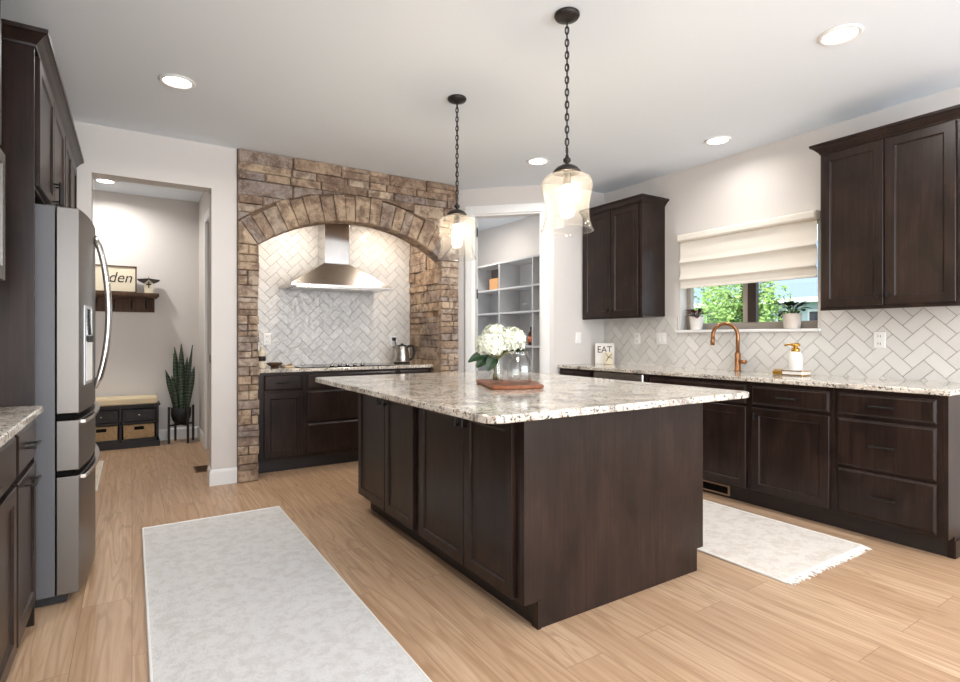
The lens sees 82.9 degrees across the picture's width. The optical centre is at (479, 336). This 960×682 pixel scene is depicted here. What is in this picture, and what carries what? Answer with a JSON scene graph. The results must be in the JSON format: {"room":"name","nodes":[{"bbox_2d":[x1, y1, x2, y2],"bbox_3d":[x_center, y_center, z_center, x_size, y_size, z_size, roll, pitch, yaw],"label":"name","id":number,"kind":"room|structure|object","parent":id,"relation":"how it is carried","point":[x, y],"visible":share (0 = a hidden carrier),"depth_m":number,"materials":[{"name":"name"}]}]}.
{"room":"kitchen","nodes":[
{"label":"kitchen","id":0,"kind":"room"},
{"bbox_2d":[93,190,198,428],"bbox_3d":[-4.084,-0.240,6.219,1.770,2.900,0.120,0,0,-33],"label":"wall","id":1,"kind":"structure","parent":0,"point":[159,237],"depth_m":6.33,"materials":[{"name":"white paint"}]},
{"bbox_2d":[95,291,158,312],"bbox_3d":[-4.066,-0.390,6.035,0.862,0.210,0.209,0,0,-33],"label":"shelf","id":2,"kind":"object","parent":1,"relation":"attached to","point":[121,301],"visible":0.73,"depth_m":6.13,"materials":[{"name":"brown wood"}]},
{"bbox_2d":[95,264,136,292],"bbox_3d":[-4.072,-0.646,6.029,0.446,0.298,0.022,0,0,-33],"label":"framed sign","id":3,"kind":"object","parent":2,"relation":"on","point":[122,278],"visible":0.83,"depth_m":6.06,"materials":[{"name":"brown wood"}]},
{"bbox_2d":[137,277,159,292],"bbox_3d":[-3.792,-0.596,6.222,0.224,0.199,0.100,0,0,-33],"label":"birdhouse","id":4,"kind":"object","parent":2,"relation":"on","point":[148,283],"visible":0.96,"depth_m":6.19,"materials":[{"name":"beige paint"}]},
{"bbox_2d":[159,426,203,446],"bbox_3d":[-3.895,1.145,5.812,1.650,0.130,0.770,0,0,-33],"label":"baseboard","id":5,"kind":"structure","parent":1,"relation":"attached to","point":[181,432],"depth_m":6.42,"materials":[{"name":"white paint"}]},
{"bbox_2d":[93,178,202,201],"bbox_3d":[-3.554,-1.690,5.234,2.060,0.120,2.550,0,0,-33],"label":"ceiling","id":6,"kind":"structure","parent":0,"point":[120,186],"depth_m":6.05,"materials":[{"name":"white paint"}]},
{"bbox_2d":[93,178,116,183],"bbox_3d":[-3.909,-1.625,5.667,0.200,0.009,0.200,0,0,-33],"label":"recessed light","id":7,"kind":"object","parent":6,"relation":"in","point":[105,181],"visible":0.94,"depth_m":5.67,"materials":[{"name":"white"}]},
{"bbox_2d":[97,179,113,182],"bbox_3d":[-3.909,-1.627,5.667,0.157,0.002,0.157,0,0,-5],"label":"diffuser","id":8,"kind":"object","parent":7,"relation":"attached to","point":[98,180],"depth_m":5.67,"materials":[{"name":"white"}]},
{"bbox_2d":[73,121,236,469],"bbox_3d":[-2.785,-0.177,4.130,1.705,2.775,0.160,0,0,-33],"label":"wall","id":9,"kind":"structure","parent":0,"point":[109,153],"depth_m":4.42,"materials":[{"name":"white paint"}]},
{"bbox_2d":[207,466,236,485],"bbox_3d":[-2.149,1.145,4.528,0.206,0.130,0.176,0,0,-33],"label":"baseboard","id":10,"kind":"structure","parent":9,"relation":"attached to","point":[223,476],"depth_m":4.46,"materials":[{"name":"white paint"}]},
{"bbox_2d":[199,192,208,448],"bbox_3d":[-2.732,-0.240,5.637,0.120,2.900,2.320,0,0,-33],"label":"wall","id":11,"kind":"structure","parent":0,"point":[204,201],"depth_m":6.22,"materials":[{"name":"white paint"}]},
{"bbox_2d":[204,208,208,448],"bbox_3d":[-2.709,-0.055,5.473,0.021,2.530,1.070,0,0,-33],"label":"trim","id":12,"kind":"structure","parent":11,"relation":"attached to","point":[206,216],"depth_m":5.85,"materials":[{"name":"white paint"}]},
{"bbox_2d":[257,225,409,365],"bbox_3d":[-1.536,-0.482,5.689,1.756,1.535,0.010,0,0,-33],"label":"wall","id":13,"kind":"structure","parent":0,"point":[318,331],"depth_m":5.69,"materials":[{"name":"white tile"}]},
{"bbox_2d":[263,333,270,344],"bbox_3d":[-2.086,0.020,5.329,0.072,0.116,0.010,0,0,-33],"label":"wall outlet","id":14,"kind":"object","parent":13,"relation":"attached to","point":[266,336],"visible":1,"depth_m":5.33,"materials":[{"name":"white plastic"}]},
{"bbox_2d":[257,225,410,365],"bbox_3d":[-1.540,-0.460,5.696,1.796,1.580,0.009,0,0,-33],"label":"tile backsplash","id":15,"kind":"structure","parent":13,"relation":"attached to","point":[316,225],"depth_m":5.67,"materials":[{"name":"grey tile"}]},
{"bbox_2d":[279,224,391,293],"bbox_3d":[-1.443,-0.858,5.451,1.000,0.780,0.496,0,0,-33],"label":"range hood","id":16,"kind":"object","parent":13,"relation":"attached to","point":[333,272],"visible":0.77,"depth_m":5.41,"materials":[{"name":"silver metal"}]},
{"bbox_2d":[390,336,395,345],"bbox_3d":[-0.965,0.045,6.047,0.072,0.116,0.010,0,0,-33],"label":"wall outlet","id":17,"kind":"object","parent":13,"relation":"attached to","point":[392,343],"visible":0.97,"depth_m":6.04,"materials":[{"name":"white plastic"}]},
{"bbox_2d":[237,148,458,482],"bbox_3d":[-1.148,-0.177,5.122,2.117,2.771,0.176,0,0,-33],"label":"stone wall","id":18,"kind":"structure","parent":0,"point":[267,176],"depth_m":4.85,"materials":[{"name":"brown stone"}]},
{"bbox_2d":[409,244,438,372],"bbox_3d":[-0.605,-0.020,5.870,0.053,2.458,0.694,0,0,-33],"label":"stone wall","id":19,"kind":"structure","parent":0,"point":[424,336],"depth_m":5.86,"materials":[{"name":"brown stone"}]},
{"bbox_2d":[1,0,959,231],"bbox_3d":[0.068,-1.625,2.953,5.700,0.120,10.300,0,0,-33],"label":"ceiling","id":20,"kind":"structure","parent":0,"point":[359,84],"depth_m":3.25,"materials":[{"name":"white paint"}]},
{"bbox_2d":[159,74,195,89],"bbox_3d":[-1.852,-1.560,3.327,0.200,0.009,0.200,0,0,-33],"label":"recessed light","id":21,"kind":"object","parent":20,"relation":"in","point":[175,81],"visible":1,"depth_m":3.32,"materials":[{"name":"white paint"}]},
{"bbox_2d":[163,77,190,87],"bbox_3d":[-1.852,-1.562,3.327,0.157,0.002,0.157,0,0,-5],"label":"diffuser","id":22,"kind":"object","parent":21,"relation":"attached to","point":[173,82],"depth_m":3.33,"materials":[{"name":"white plastic"}]},
{"bbox_2d":[440,94,475,256],"bbox_3d":[-0.150,-1.038,3.559,0.256,1.052,0.256,0,0,-33],"label":"pendant lamp","id":23,"kind":"object","parent":20,"relation":"hanging from","point":[457,99],"visible":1,"depth_m":3.54,"materials":[{"name":"brown metal"}]},
{"bbox_2d":[454,215,459,223],"bbox_3d":[-0.150,-0.764,3.559,0.038,0.058,0.038,0,0,-33],"label":"socket","id":24,"kind":"object","parent":23,"relation":"attached to","point":[456,217],"depth_m":3.54,"materials":[{"name":"brown metal"}]},
{"bbox_2d":[527,157,548,164],"bbox_3d":[0.516,-1.560,4.831,0.200,0.009,0.200,0,0,-33],"label":"recessed light","id":25,"kind":"object","parent":20,"relation":"in","point":[538,160],"visible":1,"depth_m":4.84,"materials":[{"name":"white plastic"}]},
{"bbox_2d":[529,159,545,163],"bbox_3d":[0.516,-1.562,4.831,0.157,0.002,0.157,0,0,-27],"label":"diffuser","id":26,"kind":"object","parent":25,"relation":"attached to","point":[531,161],"depth_m":4.84,"materials":[{"name":"white plastic"}]},
{"bbox_2d":[541,7,593,234],"bbox_3d":[0.421,-1.038,2.633,0.256,1.052,0.256,0,0,-33],"label":"pendant lamp","id":27,"kind":"object","parent":20,"relation":"hanging from","point":[565,15],"visible":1,"depth_m":2.62,"materials":[{"name":"brown metal"}]},
{"bbox_2d":[563,172,570,184],"bbox_3d":[0.421,-0.764,2.633,0.038,0.058,0.038,0,0,-33],"label":"socket","id":28,"kind":"object","parent":27,"relation":"attached to","point":[566,175],"depth_m":2.62,"materials":[{"name":"brown metal"}]},
{"bbox_2d":[704,135,731,144],"bbox_3d":[1.890,-1.560,4.317,0.200,0.009,0.200,0,0,-33],"label":"recessed light","id":29,"kind":"object","parent":20,"relation":"in","point":[716,140],"visible":1,"depth_m":4.32,"materials":[{"name":"white plastic"}]},
{"bbox_2d":[708,138,727,143],"bbox_3d":[1.890,-1.562,4.317,0.157,0.002,0.157,0,0,-38],"label":"diffuser","id":30,"kind":"object","parent":29,"relation":"attached to","point":[710,140],"depth_m":4.32,"materials":[{"name":"white plastic"}]},
{"bbox_2d":[818,23,863,45],"bbox_3d":[1.863,-1.560,2.811,0.200,0.009,0.200,0,0,-33],"label":"recessed light","id":31,"kind":"object","parent":20,"relation":"in","point":[841,34],"visible":1,"depth_m":2.81,"materials":[{"name":"white plastic"}]},
{"bbox_2d":[823,28,857,42],"bbox_3d":[1.863,-1.562,2.811,0.157,0.002,0.157,0,0,18],"label":"diffuser","id":32,"kind":"object","parent":31,"relation":"attached to","point":[835,35],"depth_m":2.81,"materials":[{"name":"white plastic"}]},
{"bbox_2d":[6,437,959,681],"bbox_3d":[0.068,1.240,2.953,5.700,0.060,10.300,0,0,-33],"label":"floor","id":33,"kind":"structure","parent":0,"point":[890,612],"depth_m":2.43,"materials":[{"name":"brown wood"}]},
{"bbox_2d":[0,436,16,681],"bbox_3d":[-1.612,0.763,1.349,0.660,0.893,0.910,0,0,-33],"label":"base cabinet","id":34,"kind":"object","parent":33,"relation":"on","point":[8,495],"visible":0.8,"depth_m":1.78,"materials":[{"name":"brown wood"}]},
{"bbox_2d":[0,405,42,446],"bbox_3d":[-1.738,0.300,1.527,0.653,0.031,1.386,0,0,-33],"label":"countertop","id":35,"kind":"structure","parent":34,"relation":"on","point":[14,419],"depth_m":1.92,"materials":[{"name":"beige stone"}]},
{"bbox_2d":[10,420,41,647],"bbox_3d":[-1.981,0.763,1.925,0.660,0.893,0.458,0,0,-33],"label":"base cabinet","id":36,"kind":"object","parent":33,"relation":"on","point":[26,481],"visible":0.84,"depth_m":2.07,"materials":[{"name":"brown wood"}]},
{"bbox_2d":[0,18,83,626],"bbox_3d":[-2.620,-0.035,2.925,0.673,2.489,2.007,0,0,-33],"label":"tall cabinet","id":37,"kind":"object","parent":33,"relation":"on","point":[40,145],"visible":0.54,"depth_m":2.26,"materials":[{"name":"brown wood"}]},
{"bbox_2d":[35,204,111,607],"bbox_3d":[-2.340,0.307,2.699,0.850,1.794,0.910,0,0,-33],"label":"fridge","id":38,"kind":"object","parent":33,"relation":"on","point":[67,457],"visible":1,"depth_m":2.46,"materials":[{"name":"grey metal"}]},
{"bbox_2d":[95,461,103,491],"bbox_3d":[-3.564,1.202,4.607,0.576,0.013,1.207,0,0,-33],"label":"floor mat","id":39,"kind":"object","parent":33,"relation":"on","point":[98,469],"visible":0.16,"depth_m":4.81,"materials":[{"name":"white fabric"}]},
{"bbox_2d":[95,394,159,450],"bbox_3d":[-3.962,0.938,5.993,0.744,0.545,0.357,0,0,-33],"label":"storage bench","id":40,"kind":"object","parent":33,"relation":"on","point":[135,409],"visible":0.63,"depth_m":5.92,"materials":[{"name":"black wood"}]},
{"bbox_2d":[95,425,117,441],"bbox_3d":[-4.102,1.036,5.894,0.290,0.149,0.279,0,0,-33],"label":"wicker basket","id":41,"kind":"object","parent":40,"relation":"in","point":[102,433],"visible":0.49,"depth_m":5.81,"materials":[{"name":"brown wicker"}]},
{"bbox_2d":[95,394,157,406],"bbox_3d":[-3.969,0.703,5.996,0.704,0.076,0.321,0,0,-33],"label":"cushion","id":42,"kind":"object","parent":40,"relation":"on","point":[135,400],"depth_m":5.93,"materials":[{"name":"beige fabric"}]},
{"bbox_2d":[123,422,154,438],"bbox_3d":[-3.814,1.036,6.079,0.290,0.149,0.279,0,0,-33],"label":"wicker basket","id":43,"kind":"object","parent":40,"relation":"in","point":[140,430],"visible":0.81,"depth_m":5.97,"materials":[{"name":"brown wicker"}]},
{"bbox_2d":[168,404,193,443],"bbox_3d":[-3.447,1.002,6.271,0.227,0.415,0.230,0,0,-13],"label":"plant stand","id":44,"kind":"object","parent":33,"relation":"on","point":[188,422],"visible":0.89,"depth_m":6.19,"materials":[{"name":"black"}]},
{"bbox_2d":[165,344,194,423],"bbox_3d":[-3.457,0.534,6.266,0.218,0.918,0.257,0,0,34],"label":"snake plant","id":45,"kind":"object","parent":44,"relation":"on","point":[180,386],"visible":0.98,"depth_m":6.24,"materials":[{"name":"green plant"}]},
{"bbox_2d":[193,465,207,472],"bbox_3d":[-2.550,1.207,4.981,0.122,0.006,0.260,0,0,-33],"label":"floor vent","id":46,"kind":"object","parent":33,"relation":"in","point":[203,468],"visible":0.83,"depth_m":4.98,"materials":[{"name":"brown metal"}]},
{"bbox_2d":[257,372,303,473],"bbox_3d":[-1.911,0.763,5.070,0.400,0.893,0.620,0,0,-33],"label":"base cabinet","id":47,"kind":"object","parent":33,"relation":"on","point":[280,395],"visible":0.83,"depth_m":4.85,"materials":[{"name":"brown wood"}]},
{"bbox_2d":[142,506,431,681],"bbox_3d":[-1.027,1.202,2.468,0.831,0.013,2.765,0,0,-33],"label":"runner rug","id":48,"kind":"object","parent":33,"relation":"on","point":[245,596],"visible":1,"depth_m":2.38,"materials":[{"name":"white fabric"}]},
{"bbox_2d":[302,369,396,467],"bbox_3d":[-1.365,0.763,5.441,0.920,0.893,0.585,0,0,-33],"label":"base cabinet","id":49,"kind":"object","parent":33,"relation":"on","point":[330,412],"visible":0.47,"depth_m":5.08,"materials":[{"name":"brown wood"}]},
{"bbox_2d":[257,362,432,372],"bbox_3d":[-1.374,0.300,5.432,1.735,0.031,0.601,0,0,-33],"label":"countertop","id":50,"kind":"structure","parent":49,"relation":"on","point":[267,369],"depth_m":5.14,"materials":[{"name":"beige stone"}]},
{"bbox_2d":[258,345,265,367],"bbox_3d":[-2.003,0.178,4.987,0.070,0.211,0.070,0,0,-33],"label":"bottle","id":51,"kind":"object","parent":50,"relation":"on","point":[261,354],"visible":0.87,"depth_m":4.96,"materials":[{"name":"beige paint"}]},
{"bbox_2d":[267,362,282,367],"bbox_3d":[-1.903,0.261,5.039,0.144,0.046,0.144,0,0,-33],"label":"dish","id":52,"kind":"object","parent":50,"relation":"on","point":[271,364],"visible":1,"depth_m":5.00,"materials":[{"name":"brown wood"}]},
{"bbox_2d":[280,364,294,367],"bbox_3d":[-1.815,0.268,5.132,0.109,0.031,0.200,0,0,-33],"label":"wooden trivet","id":53,"kind":"object","parent":50,"relation":"on","point":[287,365],"visible":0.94,"depth_m":5.06,"materials":[{"name":"beige wood"}]},
{"bbox_2d":[293,363,391,367],"bbox_3d":[-1.381,0.269,5.419,0.920,0.030,0.505,0,0,-33],"label":"cooktop","id":54,"kind":"object","parent":50,"relation":"in","point":[346,364],"visible":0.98,"depth_m":5.30,"materials":[{"name":"silver glass"}]},
{"bbox_2d":[393,343,414,363],"bbox_3d":[-0.813,0.175,5.804,0.210,0.217,0.168,0,0,8],"label":"electric kettle","id":55,"kind":"object","parent":50,"relation":"on","point":[401,351],"visible":1,"depth_m":5.75,"materials":[{"name":"silver metal"}]},
{"bbox_2d":[397,367,430,373],"bbox_3d":[-0.808,0.763,5.777,0.380,0.893,0.620,0,0,-33],"label":"base cabinet","id":56,"kind":"object","parent":33,"relation":"on","point":[402,370],"visible":0.13,"depth_m":5.54,"materials":[{"name":"brown wood"}]},
{"bbox_2d":[478,254,539,372],"bbox_3d":[0.358,0.120,7.176,0.348,2.180,2.700,0,0,-33],"label":"shelf unit","id":57,"kind":"object","parent":33,"relation":"on","point":[516,302],"visible":0.12,"depth_m":7.10,"materials":[{"name":"grey paint"}]},
{"bbox_2d":[489,269,498,289],"bbox_3d":[0.238,-0.759,7.230,0.140,0.262,0.200,0,0,-33],"label":"cardboard box","id":58,"kind":"object","parent":57,"relation":"on","point":[494,281],"visible":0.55,"depth_m":7.17,"materials":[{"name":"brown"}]},
{"bbox_2d":[528,327,531,345],"bbox_3d":[0.620,-0.011,6.560,0.091,0.226,0.091,0,0,-33],"label":"bottle","id":59,"kind":"object","parent":57,"relation":"on","point":[530,332],"visible":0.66,"depth_m":6.53,"materials":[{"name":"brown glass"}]},
{"bbox_2d":[358,393,702,629],"bbox_3d":[0.142,0.763,3.306,1.224,0.893,1.895,0,0,-33],"label":"kitchen island","id":60,"kind":"object","parent":33,"relation":"on","point":[556,519],"visible":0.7,"depth_m":2.53,"materials":[{"name":"brown wood"}]},
{"bbox_2d":[315,370,748,423],"bbox_3d":[0.125,0.300,3.337,1.660,0.031,2.255,0,0,-33],"label":"island countertop","id":61,"kind":"structure","parent":60,"relation":"on","point":[457,394],"depth_m":2.69,"materials":[{"name":"beige stone"}]},
{"bbox_2d":[476,379,543,389],"bbox_3d":[0.186,0.274,3.176,0.336,0.020,0.508,0,0,-11],"label":"serving board","id":62,"kind":"object","parent":61,"relation":"on","point":[492,384],"visible":0.98,"depth_m":3.02,"materials":[{"name":"brown wood"}]},
{"bbox_2d":[506,358,532,383],"bbox_3d":[0.225,0.172,3.063,0.153,0.182,0.153,0,0,-33],"label":"glass jar","id":63,"kind":"object","parent":62,"relation":"on","point":[509,358],"visible":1,"depth_m":3.05,"materials":[{"name":"clear glass"}]},
{"bbox_3d":[0.096,0.185,3.179,0.088,0.155,0.088,0,0,-33],"label":"flower vase","id":64,"kind":"object","parent":62,"relation":"on","visible":0},
{"bbox_2d":[468,332,505,379],"bbox_3d":[0.056,0.109,3.125,0.195,0.285,0.190,0,0,-33],"label":"hydrangea","id":65,"kind":"object","parent":64,"relation":"in","point":[490,344],"visible":1,"depth_m":3.10,"materials":[{"name":"white plant"}]},
{"bbox_2d":[481,324,505,379],"bbox_3d":[0.095,0.086,3.214,0.192,0.332,0.188,0,0,32],"label":"hydrangea","id":66,"kind":"object","parent":64,"relation":"in","point":[495,328],"visible":0.37,"depth_m":3.17,"materials":[{"name":"white plant"}]},
{"bbox_2d":[493,327,526,379],"bbox_3d":[0.178,0.095,3.179,0.188,0.315,0.192,0,0,-33],"label":"hydrangea","id":67,"kind":"object","parent":64,"relation":"in","point":[513,339],"visible":0.8,"depth_m":3.13,"materials":[{"name":"white plant"}]},
{"bbox_2d":[501,350,522,357],"bbox_3d":[0.140,0.123,3.250,0.199,0.258,0.137,0,0,-33],"label":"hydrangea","id":68,"kind":"object","parent":64,"relation":"in","point":[513,352],"visible":0.09,"depth_m":3.24,"materials":[{"name":"white plant"}]},
{"bbox_2d":[560,368,594,377],"bbox_3d":[1.194,0.763,5.546,0.692,0.893,0.472,0,0,-33],"label":"base cabinet","id":69,"kind":"object","parent":33,"relation":"on","point":[563,371],"visible":0.06,"depth_m":5.35,"materials":[{"name":"brown wood"}]},
{"bbox_2d":[594,371,648,381],"bbox_3d":[1.496,0.763,5.062,0.700,0.893,0.668,0,0,-33],"label":"dishwasher","id":70,"kind":"object","parent":33,"relation":"on","point":[597,374],"visible":0.09,"depth_m":4.85,"materials":[{"name":"black"}]},
{"bbox_2d":[649,374,755,504],"bbox_3d":[1.925,0.763,4.405,0.692,0.893,0.898,0,0,-33],"label":"base cabinet","id":71,"kind":"object","parent":33,"relation":"on","point":[726,424],"visible":0.27,"depth_m":4.02,"materials":[{"name":"brown wood"}]},
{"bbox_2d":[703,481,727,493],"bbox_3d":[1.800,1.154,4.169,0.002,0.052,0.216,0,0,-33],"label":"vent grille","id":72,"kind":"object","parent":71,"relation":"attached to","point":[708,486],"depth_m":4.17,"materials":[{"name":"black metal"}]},
{"bbox_2d":[703,480,729,495],"bbox_3d":[1.806,1.154,4.173,0.012,0.076,0.240,0,0,-33],"label":"vent","id":73,"kind":"object","parent":71,"relation":"attached to","point":[708,486],"depth_m":4.16,"materials":[{"name":"brown metal"}]},
{"bbox_2d":[697,499,871,584],"bbox_3d":[1.359,1.203,3.661,0.868,0.013,1.911,0,0,-33],"label":"rug","id":74,"kind":"object","parent":33,"relation":"on","point":[777,550],"visible":0.66,"depth_m":3.13,"materials":[{"name":"white fabric"}]},
{"bbox_2d":[750,382,839,527],"bbox_3d":[2.316,0.763,3.794,0.692,0.893,0.552,0,0,-33],"label":"base cabinet","id":75,"kind":"object","parent":33,"relation":"on","point":[792,426],"visible":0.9,"depth_m":3.61,"materials":[{"name":"brown wood"}]},
{"bbox_2d":[834,388,959,558],"bbox_3d":[2.621,0.763,3.320,0.694,0.893,0.576,0,0,-33],"label":"base cabinet","id":76,"kind":"object","parent":33,"relation":"on","point":[897,455],"visible":0.96,"depth_m":3.11,"materials":[{"name":"brown wood"}]},
{"bbox_2d":[558,363,959,395],"bbox_3d":[1.934,0.300,4.416,0.674,0.031,3.181,0,0,-33],"label":"countertop","id":77,"kind":"structure","parent":76,"relation":"on","point":[860,383],"depth_m":3.75,"materials":[{"name":"beige stone"}]},
{"bbox_2d":[595,343,613,363],"bbox_3d":[1.313,0.174,5.724,0.200,0.218,0.018,0,0,24],"label":"sign","id":78,"kind":"object","parent":77,"relation":"on","point":[600,348],"visible":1,"depth_m":5.73,"materials":[{"name":"white ceramic"}]},
{"bbox_2d":[605,352,612,363],"bbox_3d":[1.340,0.219,5.656,0.085,0.128,0.019,0,0,24],"label":"card","id":79,"kind":"object","parent":77,"relation":"on","point":[608,355],"visible":1,"depth_m":5.65,"materials":[{"name":"beige paper"}]},
{"bbox_2d":[710,322,746,370],"bbox_3d":[2.092,0.078,4.572,0.293,0.412,0.073,0,0,44],"label":"kitchen faucet","id":80,"kind":"object","parent":77,"relation":"on","point":[738,361],"visible":1,"depth_m":4.52,"materials":[{"name":"orange metal"}]},
{"bbox_2d":[772,369,782,373],"bbox_3d":[2.286,0.264,4.163,0.060,0.040,0.075,0,0,-33],"label":"sponge holder","id":81,"kind":"object","parent":77,"relation":"on","point":[776,371],"visible":0.77,"depth_m":4.15,"materials":[{"name":"gold metal"}]},
{"bbox_2d":[781,370,810,375],"bbox_3d":[2.346,0.265,4.032,0.126,0.038,0.156,0,0,-33],"label":"soap tray","id":82,"kind":"object","parent":77,"relation":"on","point":[784,372],"visible":0.95,"depth_m":3.99,"materials":[{"name":"white ceramic"}]},
{"bbox_2d":[784,343,802,369],"bbox_3d":[2.341,0.144,4.043,0.097,0.201,0.112,0,0,-14],"label":"soap bottle","id":83,"kind":"object","parent":82,"relation":"on","point":[795,357],"visible":1,"depth_m":4.00,"materials":[{"name":"white ceramic"}]},
{"bbox_2d":[458,184,553,373],"bbox_3d":[0.205,-0.177,5.735,1.149,2.775,0.120,0,0,12],"label":"wall","id":84,"kind":"structure","parent":0,"point":[543,193],"depth_m":5.68,"materials":[{"name":"white paint"}]},
{"bbox_2d":[477,219,477,370],"bbox_3d":[-0.054,-0.036,6.142,0.036,2.468,0.688,0,0,-2],"label":"door","id":85,"kind":"structure","parent":84,"relation":"in","point":[477,219],"depth_m":5.85,"materials":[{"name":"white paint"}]},
{"bbox_2d":[465,202,549,373],"bbox_3d":[0.290,-0.083,5.704,0.887,2.585,0.144,0,0,12],"label":"trim","id":86,"kind":"structure","parent":84,"relation":"attached to","point":[473,213],"depth_m":5.66,"materials":[{"name":"white paint"}]},
{"bbox_2d":[554,184,603,374],"bbox_3d":[1.025,-0.177,5.798,0.720,2.775,0.120,0,0,-33],"label":"wall","id":87,"kind":"structure","parent":0,"point":[568,231],"depth_m":5.68,"materials":[{"name":"white paint"}]},
{"bbox_2d":[576,332,580,342],"bbox_3d":[1.039,0.010,5.729,0.072,0.116,0.012,0,0,-33],"label":"wall switch","id":88,"kind":"object","parent":87,"relation":"attached to","point":[578,334],"visible":1,"depth_m":5.72,"materials":[{"name":"white plastic"}]},
{"bbox_2d":[478,86,959,382],"bbox_3d":[2.427,-0.177,4.405,0.161,2.775,10.200,0,0,-33],"label":"wall","id":89,"kind":"structure","parent":0,"point":[783,177],"depth_m":4.42,"materials":[{"name":"white paint"}]},
{"bbox_2d":[579,193,668,319],"bbox_3d":[1.431,-0.754,5.474,0.380,1.144,0.848,0,0,-33],"label":"upper cabinet","id":90,"kind":"object","parent":89,"relation":"attached to","point":[624,254],"visible":1,"depth_m":5.25,"materials":[{"name":"brown wood"}]},
{"bbox_2d":[634,333,639,343],"bbox_3d":[1.600,0.015,5.538,0.010,0.116,0.072,0,0,-33],"label":"wall outlet","id":91,"kind":"object","parent":89,"relation":"attached to","point":[636,335],"visible":1,"depth_m":5.53,"materials":[{"name":"white plastic"}]},
{"bbox_2d":[656,333,666,344],"bbox_3d":[1.761,0.015,5.284,0.012,0.116,0.118,0,0,-33],"label":"wall switch","id":92,"kind":"object","parent":89,"relation":"attached to","point":[661,338],"visible":1,"depth_m":5.28,"materials":[{"name":"white plastic"}]},
{"bbox_2d":[675,328,820,332],"bbox_3d":[2.243,-0.053,4.625,0.143,0.024,1.280,0,0,-33],"label":"window sill","id":93,"kind":"structure","parent":89,"relation":"attached to","point":[802,329],"depth_m":4.44,"materials":[{"name":"white paint"}]},
{"bbox_2d":[685,309,706,329],"bbox_3d":[1.987,-0.162,4.995,0.179,0.193,0.187,0,0,-33],"label":"potted plant","id":94,"kind":"object","parent":93,"relation":"on","point":[696,322],"visible":1,"depth_m":4.96,"materials":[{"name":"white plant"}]},
{"bbox_2d":[773,301,811,328],"bbox_3d":[2.461,-0.172,4.274,0.241,0.212,0.264,0,0,-1],"label":"potted plant","id":95,"kind":"object","parent":93,"relation":"on","point":[792,320],"visible":1,"depth_m":4.23,"materials":[{"name":"green plant"}]},
{"bbox_2d":[687,220,817,329],"bbox_3d":[2.311,-0.497,4.669,0.062,0.865,1.220,0,0,-33],"label":"window","id":96,"kind":"structure","parent":89,"relation":"in","point":[750,290],"depth_m":4.63,"materials":[{"name":"beige"}]},
{"bbox_2d":[677,210,820,288],"bbox_3d":[2.189,-0.696,4.559,0.084,0.499,1.220,0,0,-33],"label":"window shade","id":97,"kind":"object","parent":96,"relation":"attached to","point":[784,247],"visible":1,"depth_m":4.47,"materials":[{"name":"beige fabric"}]},
{"bbox_2d":[615,306,959,379],"bbox_3d":[2.226,0.058,4.585,0.005,0.504,3.220,0,0,-33],"label":"backsplash","id":98,"kind":"structure","parent":89,"relation":"attached to","point":[945,306],"depth_m":3.76,"materials":[{"name":"grey tile"}]},
{"bbox_2d":[873,331,885,347],"bbox_3d":[2.750,0.020,3.742,0.010,0.116,0.072,0,0,-33],"label":"wall outlet","id":99,"kind":"object","parent":89,"relation":"attached to","point":[879,337],"visible":1,"depth_m":3.74,"materials":[{"name":"white plastic"}]},
{"bbox_2d":[809,104,959,310],"bbox_3d":[2.672,-0.754,3.538,0.380,1.144,0.828,0,0,-33],"label":"upper cabinet","id":100,"kind":"object","parent":89,"relation":"attached to","point":[890,193],"visible":1,"depth_m":3.39,"materials":[{"name":"brown wood"}]},
{"bbox_3d":[-2.162,-0.240,1.465,0.120,2.900,10.200,0,0,-33],"label":"wall","id":101,"kind":"structure","parent":0,"visible":0},
{"bbox_2d":[0,0,0,145],"bbox_3d":[-1.778,-0.787,1.506,0.560,1.205,0.855,0,0,-33],"label":"upper cabinet","id":102,"kind":"object","parent":101,"relation":"attached to","point":[0,0],"visible":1,"depth_m":1.99,"materials":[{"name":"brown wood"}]},
{"bbox_2d":[0,148,4,280],"bbox_3d":[-1.759,-0.443,1.524,0.522,0.474,0.865,0,0,-33],"label":"microwave","id":103,"kind":"object","parent":102,"relation":"in","point":[2,155],"visible":1,"depth_m":1.99,"materials":[{"name":"black"}]},
{"label":"outside","id":104,"kind":"structure","parent":0,"visible":0},
{"bbox_3d":[9.714,1.660,16.909,25.400,0.100,42.000,0,0,-33],"label":"ground","id":105,"kind":"structure","parent":104,"visible":0},
{"bbox_2d":[694,287,700,312],"bbox_3d":[4.737,-0.406,12.951,0.962,4.038,0.912,0,0,11],"label":"tree","id":106,"kind":"object","parent":105,"relation":"on","point":[696,303],"visible":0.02,"depth_m":12.65,"materials":[{"name":"green plant"}]},
{"bbox_2d":[700,281,793,322],"bbox_3d":[5.042,-0.367,10.668,1.578,4.116,2.152,0,0,8],"label":"tree","id":107,"kind":"object","parent":105,"relation":"on","point":[737,307],"visible":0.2,"depth_m":10.17,"materials":[{"name":"green plant"}]},
{"bbox_2d":[694,240,817,321],"bbox_3d":[11.895,-0.890,18.900,8.380,5.000,11.800,0,0,-33],"label":"house","id":108,"kind":"structure","parent":105,"relation":"on","point":[805,289],"depth_m":16.19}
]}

